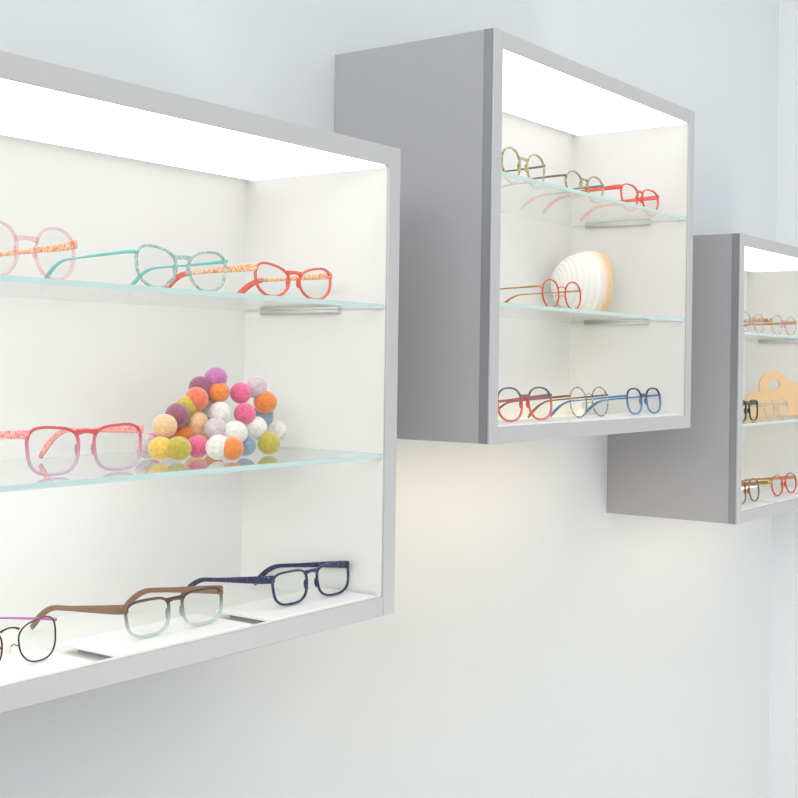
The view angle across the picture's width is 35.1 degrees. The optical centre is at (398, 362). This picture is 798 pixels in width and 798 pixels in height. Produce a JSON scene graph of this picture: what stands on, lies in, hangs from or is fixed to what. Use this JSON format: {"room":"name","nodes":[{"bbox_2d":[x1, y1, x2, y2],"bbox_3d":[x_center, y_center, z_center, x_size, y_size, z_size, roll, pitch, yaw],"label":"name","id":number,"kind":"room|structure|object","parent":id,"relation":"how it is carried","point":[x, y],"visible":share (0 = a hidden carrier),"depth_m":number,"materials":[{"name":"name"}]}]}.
{"room":"eyeglasses store","nodes":[
{"label":"eyeglasses store","id":0,"kind":"room"},
{"bbox_2d":[0,0,778,797],"bbox_3d":[-0.761,0.089,0.841,0.120,2.800,5.665,1,0,36],"label":"wall","id":1,"kind":"structure","parent":0,"point":[539,640],"depth_m":1.98,"materials":[{"name":"paint"}]},
{"bbox_2d":[0,50,400,713],"bbox_3d":[-0.454,0.014,0.950,0.246,0.501,1.201,1,0,36],"label":"shelf box","id":2,"kind":"object","parent":1,"relation":"attached to","point":[104,164],"visible":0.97,"depth_m":1.32,"materials":[{"name":"grey laminate"}]},
{"bbox_2d":[0,616,56,661],"bbox_3d":[-0.364,0.229,1.047,0.137,0.044,0.099,1,0,36],"label":"eyeglasses","id":3,"kind":"object","parent":2,"relation":"in","point":[8,647],"visible":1,"depth_m":1.03,"materials":[{"name":"purple metal"}]},
{"bbox_2d":[0,240,77,256],"bbox_3d":[-0.353,-0.090,1.054,0.138,0.045,0.108,1,0,36],"label":"eyeglasses","id":4,"kind":"object","parent":2,"relation":"in","point":[72,245],"visible":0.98,"depth_m":1.08,"materials":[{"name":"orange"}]},
{"bbox_2d":[0,423,143,475],"bbox_3d":[-0.318,0.072,1.106,0.139,0.041,0.134,1,0,36],"label":"eyeglasses","id":5,"kind":"object","parent":2,"relation":"in","point":[118,427],"visible":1,"depth_m":1.07,"materials":[{"name":"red plastic"}]},
{"bbox_2d":[30,585,223,637],"bbox_3d":[-0.257,0.231,1.193,0.138,0.042,0.131,1,0,36],"label":"eyeglasses","id":6,"kind":"object","parent":2,"relation":"in","point":[209,589],"visible":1,"depth_m":1.16,"materials":[{"name":"brown plastic"}]},
{"bbox_2d":[44,244,227,290],"bbox_3d":[-0.252,-0.086,1.193,0.138,0.040,0.124,1,0,36],"label":"eyeglasses","id":7,"kind":"object","parent":2,"relation":"in","point":[175,258],"visible":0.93,"depth_m":1.16,"materials":[{"name":"teal plastic"}]},
{"bbox_2d":[134,367,287,460],"bbox_3d":[-0.176,0.050,1.276,0.108,0.089,0.197,1,0,36],"label":"balls","id":8,"kind":"object","parent":2,"relation":"in","point":[178,434],"visible":0.99,"depth_m":1.26},
{"bbox_2d":[166,261,331,298],"bbox_3d":[-0.161,-0.082,1.319,0.139,0.035,0.128,1,0,36],"label":"eyeglasses","id":9,"kind":"object","parent":2,"relation":"in","point":[244,267],"visible":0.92,"depth_m":1.29,"materials":[{"name":"red plastic"}]},
{"bbox_2d":[180,561,349,605],"bbox_3d":[-0.143,0.233,1.349,0.138,0.043,0.133,1,0,36],"label":"eyeglasses","id":10,"kind":"object","parent":2,"relation":"in","point":[261,578],"visible":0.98,"depth_m":1.32,"materials":[{"name":"blue plastic"}]},
{"bbox_2d":[334,27,694,444],"bbox_3d":[0.189,-0.151,1.830,0.246,0.501,0.602,1,0,36],"label":"shelf box","id":11,"kind":"object","parent":1,"relation":"attached to","point":[471,229],"visible":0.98,"depth_m":1.77,"materials":[{"name":"grey laminate"}]},
{"bbox_2d":[501,146,545,180],"bbox_3d":[0.109,-0.256,1.685,0.138,0.043,0.121,1,0,36],"label":"eyeglasses","id":12,"kind":"object","parent":11,"relation":"in","point":[543,165],"visible":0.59,"depth_m":1.65,"materials":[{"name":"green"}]},
{"bbox_2d":[498,387,551,421],"bbox_3d":[0.113,0.058,1.699,0.138,0.053,0.152,1,0,36],"label":"eyeglasses","id":13,"kind":"object","parent":11,"relation":"in","point":[523,397],"visible":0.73,"depth_m":1.68,"materials":[{"name":"red plastic"}]},
{"bbox_2d":[500,279,581,308],"bbox_3d":[0.170,-0.094,1.773,0.137,0.040,0.120,1,0,36],"label":"eyeglasses","id":14,"kind":"object","parent":11,"relation":"in","point":[557,298],"visible":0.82,"depth_m":1.74,"materials":[{"name":"red plastic"}]},
{"bbox_2d":[499,386,608,417],"bbox_3d":[0.220,0.060,1.845,0.137,0.052,0.126,1,0,36],"label":"eyeglasses","id":15,"kind":"object","parent":11,"relation":"in","point":[584,405],"visible":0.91,"depth_m":1.82,"materials":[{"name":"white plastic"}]},
{"bbox_2d":[532,170,603,195],"bbox_3d":[0.208,-0.251,1.822,0.138,0.035,0.124,1,0,36],"label":"eyeglasses","id":16,"kind":"object","parent":11,"relation":"in","point":[587,186],"visible":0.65,"depth_m":1.77,"materials":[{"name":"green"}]},
{"bbox_2d":[551,251,612,311],"bbox_3d":[0.281,-0.125,2.002,0.076,0.106,0.114,1,0,-16],"label":"shell","id":17,"kind":"object","parent":11,"relation":"in","point":[592,271],"visible":0.8,"depth_m":1.96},
{"bbox_2d":[550,387,660,416],"bbox_3d":[0.326,0.063,1.991,0.138,0.049,0.130,1,0,36],"label":"eyeglasses","id":18,"kind":"object","parent":11,"relation":"in","point":[645,395],"visible":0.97,"depth_m":1.96,"materials":[{"name":"blue plastic"}]},
{"bbox_2d":[582,183,658,209],"bbox_3d":[0.314,-0.251,1.968,0.138,0.038,0.142,1,0,36],"label":"eyeglasses","id":19,"kind":"object","parent":11,"relation":"in","point":[636,199],"visible":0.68,"depth_m":1.92,"materials":[{"name":"red plastic"}]},
{"bbox_2d":[607,233,797,524],"bbox_3d":[0.660,0.029,2.481,0.246,0.501,0.602,1,0,36],"label":"shelf box","id":20,"kind":"object","parent":1,"relation":"attached to","point":[696,472],"visible":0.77,"depth_m":2.24,"materials":[{"name":"grey laminate"}]},
{"bbox_2d":[742,400,757,421],"bbox_3d":[0.573,0.086,2.311,0.139,0.039,0.110,1,0,36],"label":"eyeglasses","id":21,"kind":"object","parent":20,"relation":"in","point":[751,402],"visible":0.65,"depth_m":2.28,"materials":[{"name":"black plastic"}]},
{"bbox_2d":[741,478,759,503],"bbox_3d":[0.586,0.239,2.350,0.138,0.051,0.127,1,0,36],"label":"eyeglasses","id":22,"kind":"object","parent":20,"relation":"in","point":[749,483],"visible":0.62,"depth_m":2.32,"materials":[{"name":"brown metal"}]},
{"bbox_2d":[741,472,796,495],"bbox_3d":[0.701,0.241,2.509,0.138,0.049,0.150,1,0,36],"label":"eyeglasses","id":23,"kind":"object","parent":20,"relation":"in","point":[770,479],"visible":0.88,"depth_m":2.48,"materials":[{"name":"red"}]},
{"bbox_2d":[744,318,796,326],"bbox_3d":[0.695,-0.072,2.494,0.138,0.039,0.149,1,0,36],"label":"eyeglasses","id":24,"kind":"object","parent":20,"relation":"in","point":[764,319],"visible":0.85,"depth_m":2.52,"materials":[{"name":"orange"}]},
{"bbox_2d":[745,371,797,415],"bbox_3d":[0.768,0.063,2.540,0.141,0.091,0.010,1,0,1],"label":"ornament","id":25,"kind":"object","parent":20,"relation":"in","point":[774,402],"visible":0.88,"depth_m":2.54,"materials":[{"name":"brown wood"}]},
{"bbox_2d":[768,0,797,797],"bbox_3d":[2.541,0.136,1.878,4.000,2.800,0.100,1,0,36],"label":"wall","id":26,"kind":"structure","parent":0,"point":[783,705],"depth_m":3.00,"materials":[{"name":"paint"}]}
]}

